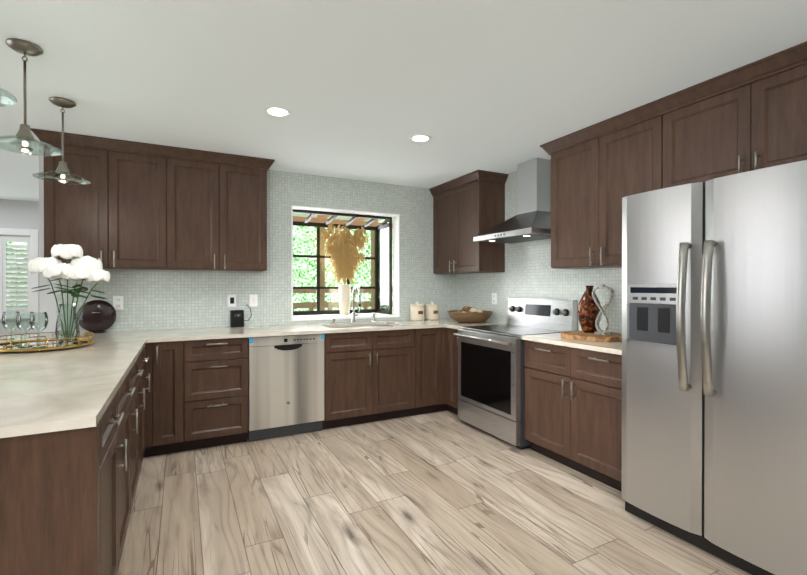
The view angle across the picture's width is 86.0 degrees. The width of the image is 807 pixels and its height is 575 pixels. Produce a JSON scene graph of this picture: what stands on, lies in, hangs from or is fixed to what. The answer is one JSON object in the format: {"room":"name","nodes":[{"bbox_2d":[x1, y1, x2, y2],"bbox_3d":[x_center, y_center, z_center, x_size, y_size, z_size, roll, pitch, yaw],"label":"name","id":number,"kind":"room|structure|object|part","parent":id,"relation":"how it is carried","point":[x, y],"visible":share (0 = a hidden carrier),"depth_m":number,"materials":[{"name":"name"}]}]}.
{"room":"kitchen","nodes":[
{"label":"kitchen","id":0,"kind":"room"},
{"bbox_2d":[0,199,38,337],"bbox_3d":[-6.994,0.054,4.949,6.200,2.440,0.150,0,0,-27],"label":"wall","id":1,"kind":"structure","parent":0,"point":[18,214],"depth_m":5.80,"materials":[{"name":"white paint"}]},
{"bbox_2d":[0,228,38,321],"bbox_3d":[-5.870,-0.154,5.497,1.970,1.260,0.200,0,0,-27],"label":"window shutters","id":2,"kind":"object","parent":1,"relation":"attached to","point":[30,238],"visible":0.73,"depth_m":5.82,"materials":[{"name":"white painted wood"}]},
{"bbox_2d":[39,151,455,333],"bbox_3d":[-1.106,0.056,4.486,4.155,2.440,0.150,0,0,-27],"label":"wall","id":3,"kind":"structure","parent":0,"point":[165,299],"depth_m":4.29,"materials":[{"name":"grey tile"}]},
{"bbox_2d":[38,129,169,269],"bbox_3d":[-2.396,-0.657,3.549,0.806,1.003,0.327,0,0,-27],"label":"upper cabinet","id":4,"kind":"object","parent":3,"relation":"attached to","point":[132,205],"depth_m":3.41,"materials":[{"name":"brown wood"}]},
{"bbox_2d":[113,296,122,309],"bbox_3d":[-2.445,0.131,3.710,0.075,0.118,0.008,0,0,-27],"label":"wall outlet","id":5,"kind":"object","parent":3,"relation":"attached to","point":[117,302],"depth_m":3.71,"materials":[{"name":"white plastic"}]},
{"bbox_2d":[170,148,269,270],"bbox_3d":[-1.679,-0.658,3.917,0.806,1.003,0.327,0,0,-27],"label":"upper cabinet","id":6,"kind":"object","parent":3,"relation":"attached to","point":[218,201],"depth_m":3.76,"materials":[{"name":"brown wood"}]},
{"bbox_2d":[228,294,235,306],"bbox_3d":[-1.634,0.124,4.127,0.075,0.118,0.008,0,0,-27],"label":"wall outlet","id":7,"kind":"object","parent":3,"relation":"attached to","point":[231,297],"depth_m":4.12,"materials":[{"name":"white plastic"}]},
{"bbox_2d":[250,294,257,306],"bbox_3d":[-1.459,0.126,4.215,0.075,0.118,0.008,0,0,-27],"label":"wall outlet","id":8,"kind":"object","parent":3,"relation":"attached to","point":[253,297],"depth_m":4.21,"materials":[{"name":"white plastic"}]},
{"bbox_2d":[291,205,399,320],"bbox_3d":[-0.722,-0.249,4.920,1.225,1.175,0.586,0,0,-27],"label":"window","id":9,"kind":"structure","parent":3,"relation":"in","point":[382,258],"depth_m":5.06,"materials":[{"name":"white"}]},
{"bbox_2d":[321,221,368,314],"bbox_3d":[-0.669,-0.217,5.035,0.606,1.065,0.276,0,0,-27],"label":"pampas grass","id":10,"kind":"object","parent":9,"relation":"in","point":[342,251],"depth_m":4.97,"materials":[{"name":"beige plant"}]},
{"bbox_2d":[0,0,806,221],"bbox_3d":[-2.713,-1.175,0.987,10.205,0.050,11.100,0,0,-27],"label":"ceiling","id":11,"kind":"structure","parent":0,"point":[362,90],"depth_m":2.32,"materials":[{"name":"white paint"}]},
{"bbox_2d":[0,87,16,106],"bbox_3d":[-1.495,-0.899,1.456,0.290,0.503,0.290,0,0,-27],"label":"pendant light","id":12,"kind":"object","parent":11,"relation":"hanging from","point":[7,98],"visible":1,"depth_m":1.56,"materials":[{"name":"clear glass"}]},
{"bbox_2d":[0,38,63,155],"bbox_3d":[-1.810,-0.901,2.070,0.290,0.503,0.290,0,0,-27],"label":"pendant light","id":13,"kind":"object","parent":11,"relation":"hanging from","point":[23,139],"visible":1,"depth_m":2.06,"materials":[{"name":"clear glass"}]},
{"bbox_3d":[-1.810,-0.688,2.071,0.022,0.026,0.022,0,0,-27],"label":"bulb","id":14,"kind":"part","parent":13,"relation":"part of","materials":[{"name":"white glass"}]},
{"bbox_3d":[-1.810,-0.692,2.071,0.290,0.045,0.290,0,0,-27],"label":"lamp shade","id":15,"kind":"part","parent":13,"relation":"part of","materials":[{"name":"clear glass"}]},
{"bbox_2d":[32,97,90,184],"bbox_3d":[-2.116,-0.904,2.688,0.290,0.503,0.290,0,0,-27],"label":"pendant light","id":16,"kind":"object","parent":11,"relation":"hanging from","point":[61,173],"visible":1,"depth_m":2.68,"materials":[{"name":"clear glass"}]},
{"bbox_3d":[-2.116,-0.695,2.689,0.290,0.045,0.290,0,0,-27],"label":"lamp shade","id":17,"kind":"part","parent":16,"relation":"part of","materials":[{"name":"clear glass"}]},
{"bbox_2d":[263,106,291,117],"bbox_3d":[-0.829,-1.154,2.853,0.180,0.006,0.180,0,0,-27],"label":"recessed light","id":18,"kind":"object","parent":11,"relation":"in","point":[277,111],"visible":1,"depth_m":2.84,"materials":[{"name":"white"}]},
{"bbox_2d":[409,134,431,142],"bbox_3d":[0.131,-1.157,3.368,0.180,0.006,0.180,0,0,-27],"label":"recessed light","id":19,"kind":"object","parent":11,"relation":"in","point":[420,138],"visible":1,"depth_m":3.36,"materials":[{"name":"white"}]},
{"bbox_2d":[117,410,751,574],"bbox_3d":[-2.713,1.315,0.997,10.205,0.050,11.100,0,0,-27],"label":"floor","id":20,"kind":"structure","parent":0,"point":[446,492],"depth_m":2.46,"materials":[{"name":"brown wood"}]},
{"bbox_2d":[0,381,123,574],"bbox_3d":[-1.484,0.851,1.376,0.919,0.875,0.524,0,0,-27],"label":"base cabinet","id":21,"kind":"object","parent":20,"relation":"on","point":[85,430],"depth_m":1.32,"materials":[{"name":"brown wood"}]},
{"bbox_2d":[0,330,151,440],"bbox_3d":[-2.001,0.394,2.334,0.978,0.030,2.856,0,0,-27],"label":"countertop","id":22,"kind":"structure","parent":21,"relation":"on","point":[64,390],"depth_m":1.76,"materials":[{"name":"beige stone"}]},
{"bbox_2d":[0,331,93,351],"bbox_3d":[-2.282,0.341,2.732,0.540,0.070,0.540,0,0,-27],"label":"tray","id":23,"kind":"object","parent":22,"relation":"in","point":[52,344],"visible":0.85,"depth_m":2.69,"materials":[{"name":"gold metal"}]},
{"bbox_2d":[2,311,20,345],"bbox_3d":[-2.420,0.254,2.672,0.088,0.210,0.088,0,0,-27],"label":"wine glass","id":24,"kind":"object","parent":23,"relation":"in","point":[4,315],"visible":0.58,"depth_m":2.67,"materials":[{"name":"clear glass"}]},
{"bbox_2d":[16,312,34,346],"bbox_3d":[-2.299,0.255,2.633,0.088,0.210,0.088,0,0,-27],"label":"wine glass","id":25,"kind":"object","parent":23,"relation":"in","point":[19,326],"visible":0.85,"depth_m":2.64,"materials":[{"name":"clear glass"}]},
{"bbox_2d":[29,312,47,347],"bbox_3d":[-2.195,0.255,2.607,0.088,0.210,0.088,0,0,-27],"label":"wine glass","id":26,"kind":"object","parent":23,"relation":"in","point":[31,319],"visible":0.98,"depth_m":2.61,"materials":[{"name":"clear glass"}]},
{"bbox_2d":[28,244,109,341],"bbox_3d":[-2.209,0.034,2.875,0.438,0.649,0.280,0,0,-27],"label":"flower arrangement","id":27,"kind":"object","parent":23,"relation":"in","point":[80,267],"visible":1,"depth_m":2.84,"materials":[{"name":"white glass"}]},
{"bbox_3d":[-2.234,0.234,2.879,0.132,0.250,0.132,0,0,-27],"label":"glass","id":28,"kind":"part","parent":27,"relation":"part of","materials":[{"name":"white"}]},
{"bbox_2d":[77,300,116,333],"bbox_3d":[-2.522,0.237,3.562,0.270,0.273,0.106,0,0,-27],"label":"decorative vase","id":29,"kind":"object","parent":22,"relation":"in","point":[97,316],"visible":0.9,"depth_m":3.53,"materials":[{"name":"brown ceramic"}]},
{"bbox_2d":[124,373,135,541],"bbox_3d":[-1.719,0.849,1.831,0.915,0.875,0.500,0,0,-27],"label":"base cabinet","id":30,"kind":"object","parent":20,"relation":"on","point":[129,393],"depth_m":2.21,"materials":[{"name":"brown wood"}]},
{"bbox_2d":[132,357,139,487],"bbox_3d":[-1.948,0.847,2.276,0.915,0.875,0.500,0,0,-27],"label":"base cabinet","id":31,"kind":"object","parent":20,"relation":"on","point":[135,368],"depth_m":2.65,"materials":[{"name":"brown wood"}]},
{"bbox_2d":[140,345,147,469],"bbox_3d":[-2.190,0.845,2.747,0.915,0.875,0.560,0,0,-27],"label":"base cabinet","id":32,"kind":"object","parent":20,"relation":"on","point":[143,356],"depth_m":3.09,"materials":[{"name":"brown wood"}]},
{"bbox_2d":[152,337,187,455],"bbox_3d":[-1.952,0.842,3.541,0.272,0.875,0.756,0,0,-27],"label":"base cabinet","id":33,"kind":"object","parent":20,"relation":"on","point":[168,435],"depth_m":3.29,"materials":[{"name":"brown wood"}]},
{"bbox_2d":[184,337,247,449],"bbox_3d":[-1.635,0.841,3.738,0.473,0.875,0.696,0,0,-27],"label":"base cabinet","id":34,"kind":"object","parent":20,"relation":"on","point":[215,372],"depth_m":3.43,"materials":[{"name":"brown wood"}]},
{"bbox_2d":[247,334,324,441],"bbox_3d":[-1.125,0.841,3.963,0.632,0.865,0.648,0,0,-27],"label":"dishwasher","id":35,"kind":"object","parent":20,"relation":"on","point":[285,385],"visible":0.98,"depth_m":3.67,"materials":[{"name":"grey metal"}]},
{"bbox_2d":[304,329,415,429],"bbox_3d":[-0.449,0.839,4.346,0.911,0.875,0.696,0,0,-27],"label":"base cabinet","id":36,"kind":"object","parent":20,"relation":"on","point":[369,377],"depth_m":4.03,"materials":[{"name":"brown wood"}]},
{"bbox_2d":[148,321,439,340],"bbox_3d":[-0.901,0.387,4.098,2.588,0.030,0.721,0,0,-27],"label":"countertop","id":37,"kind":"structure","parent":36,"relation":"on","point":[216,333],"depth_m":3.85,"materials":[{"name":"beige stone"}]},
{"bbox_2d":[230,304,251,326],"bbox_3d":[-1.541,0.265,4.114,0.196,0.212,0.122,0,0,-27],"label":"cube","id":38,"kind":"object","parent":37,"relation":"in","point":[237,318],"visible":1,"depth_m":4.05,"materials":[{"name":"black plastic"}]},
{"bbox_2d":[328,325,351,328],"bbox_3d":[-0.424,0.506,4.304,0.763,0.234,0.424,0,0,-27],"label":"sink","id":39,"kind":"object","parent":37,"relation":"in","point":[329,326],"depth_m":4.35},
{"bbox_2d":[352,285,360,320],"bbox_3d":[-0.464,0.172,4.480,0.110,0.397,0.217,0,0,-27],"label":"faucet","id":40,"kind":"object","parent":37,"relation":"on","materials":[{"name":"silver metal"}]},
{"bbox_2d":[416,325,443,414],"bbox_3d":[0.129,0.838,4.619,0.368,0.875,0.739,0,0,-27],"label":"base cabinet","id":41,"kind":"object","parent":20,"relation":"on","point":[429,338],"depth_m":4.34,"materials":[{"name":"brown wood"}]},
{"bbox_2d":[412,318,506,328],"bbox_3d":[0.597,0.385,4.698,0.626,0.030,1.021,0,0,-27],"label":"countertop","id":42,"kind":"structure","parent":41,"relation":"on","point":[452,324],"depth_m":4.46,"materials":[{"name":"beige stone"}]},
{"bbox_2d":[410,302,423,319],"bbox_3d":[0.156,0.265,4.926,0.163,0.206,0.164,0,0,-27],"label":"canister","id":43,"kind":"object","parent":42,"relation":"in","point":[417,311],"visible":1,"depth_m":4.86,"materials":[{"name":"beige ceramic"}]},
{"bbox_2d":[425,301,438,319],"bbox_3d":[0.334,0.264,5.017,0.163,0.206,0.164,0,0,-27],"label":"canister","id":44,"kind":"object","parent":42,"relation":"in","point":[432,311],"visible":1,"depth_m":4.95,"materials":[{"name":"beige ceramic"}]},
{"bbox_2d":[447,306,491,322],"bbox_3d":[0.704,0.282,4.612,0.478,0.175,0.478,0,0,-27],"label":"bowl","id":45,"kind":"object","parent":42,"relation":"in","point":[466,314],"visible":1,"depth_m":4.46,"materials":[{"name":"beige wood"}]},
{"bbox_2d":[448,329,458,414],"bbox_3d":[0.766,0.838,4.396,0.602,0.875,0.325,0,0,-27],"label":"base cabinet","id":46,"kind":"object","parent":20,"relation":"on","point":[453,398],"depth_m":4.31,"materials":[{"name":"brown wood"}]},
{"bbox_2d":[453,298,576,449],"bbox_3d":[0.958,0.693,3.856,0.736,1.170,0.804,0,0,-27],"label":"range","id":47,"kind":"object","parent":20,"relation":"on","point":[491,379],"visible":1,"depth_m":3.69,"materials":[{"name":"grey metal"}]},
{"bbox_3d":[0.683,0.814,3.715,0.118,0.840,0.796,0,0,-27],"label":"range door","id":48,"kind":"part","parent":47,"relation":"part of","materials":[{"name":"silver metal"}]},
{"bbox_2d":[524,341,567,466],"bbox_3d":[1.314,0.843,3.328,0.602,0.875,0.455,0,0,-27],"label":"base cabinet","id":49,"kind":"object","parent":20,"relation":"on","point":[546,369],"depth_m":3.19,"materials":[{"name":"brown wood"}]},
{"bbox_2d":[568,349,621,491],"bbox_3d":[1.533,0.844,2.901,0.602,0.875,0.505,0,0,-27],"label":"base cabinet","id":50,"kind":"object","parent":20,"relation":"on","point":[594,379],"depth_m":2.82,"materials":[{"name":"brown wood"}]},
{"bbox_2d":[521,331,621,356],"bbox_3d":[1.419,0.374,3.096,0.626,0.065,0.960,0,0,-27],"label":"countertop","id":51,"kind":"structure","parent":50,"relation":"on","point":[612,343],"depth_m":3.02,"materials":[{"name":"beige stone"}]},
{"bbox_2d":[578,286,600,332],"bbox_3d":[1.405,0.163,3.268,0.190,0.355,0.152,0,0,-27],"label":"vase","id":52,"kind":"object","parent":51,"relation":"on","point":[588,310],"visible":0.9,"depth_m":3.21,"materials":[{"name":"ceramic"}]},
{"bbox_3d":[1.411,0.358,3.201,0.413,0.034,0.452,0,0,-27],"label":"wood board live edge","id":53,"kind":"part","parent":51,"relation":"part of","materials":[{"name":"brown wood"}]},
{"bbox_2d":[592,284,613,335],"bbox_3d":[1.427,0.156,3.105,0.060,0.369,0.164,0,0,-27],"label":"sculpture","id":54,"kind":"object","parent":51,"relation":"on","point":[601,312],"visible":1,"depth_m":3.09,"materials":[{"name":"silver metal"}]},
{"bbox_2d":[621,160,806,574],"bbox_3d":[1.728,0.384,2.201,0.859,1.802,0.895,0,0,-27],"label":"refrigerator","id":55,"kind":"object","parent":20,"relation":"on","point":[714,367],"visible":1,"depth_m":1.97,"materials":[{"name":"grey metal"}]},
{"bbox_2d":[456,160,621,334],"bbox_3d":[2.502,0.066,1.841,0.150,2.440,7.850,0,0,-27],"label":"wall","id":56,"kind":"structure","parent":0,"point":[529,273],"depth_m":4.18,"materials":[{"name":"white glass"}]},
{"bbox_2d":[429,170,508,273],"bbox_3d":[0.689,-0.661,4.779,0.385,1.003,0.955,0,0,-27],"label":"upper cabinet","id":57,"kind":"object","parent":56,"relation":"attached to","point":[468,207],"visible":1,"depth_m":4.53,"materials":[{"name":"brown wood"}]},
{"bbox_2d":[492,293,496,303],"bbox_3d":[0.973,0.119,4.648,0.008,0.118,0.075,0,0,-27],"label":"wall outlet","id":58,"kind":"object","parent":56,"relation":"attached to","point":[494,295],"depth_m":4.64,"materials":[{"name":"white plastic"}]},
{"bbox_2d":[473,158,550,243],"bbox_3d":[1.065,-0.798,3.938,0.483,0.723,0.780,0,0,-27],"label":"range hood","id":59,"kind":"object","parent":56,"relation":"attached to","point":[530,221],"visible":0.85,"depth_m":3.90,"materials":[{"name":"silver metal"}]},
{"bbox_2d":[548,97,663,268],"bbox_3d":[1.544,-0.655,3.176,0.327,1.003,0.915,0,0,-27],"label":"upper cabinet","id":60,"kind":"object","parent":56,"relation":"attached to","point":[593,168],"depth_m":3.08,"materials":[{"name":"brown wood"}]},
{"bbox_2d":[664,41,806,187],"bbox_3d":[1.968,-0.862,2.347,0.327,0.583,0.945,0,0,-27],"label":"upper cabinet","id":61,"kind":"object","parent":56,"relation":"attached to","point":[749,117],"depth_m":2.31,"materials":[{"name":"brown wood"}]},
{"label":"outside","id":62,"kind":"structure","parent":0,"visible":0},
{"bbox_2d":[7,217,392,313],"bbox_3d":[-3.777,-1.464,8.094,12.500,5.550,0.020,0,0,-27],"label":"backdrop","id":63,"kind":"structure","parent":62,"point":[308,280],"depth_m":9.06,"materials":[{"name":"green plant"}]},
{"bbox_3d":[-1.485,1.347,3.089,20.000,0.029,19.000,0,0,-27],"label":"ground","id":64,"kind":"structure","parent":62,"visible":0},
{"bbox_2d":[293,214,392,310],"bbox_3d":[-0.733,0.044,6.110,4.700,2.550,1.700,0,0,-27],"label":"pergola","id":65,"kind":"object","parent":64,"relation":"on","point":[358,221],"visible":0.02,"depth_m":6.74,"materials":[{"name":"beige wood"}]}
]}

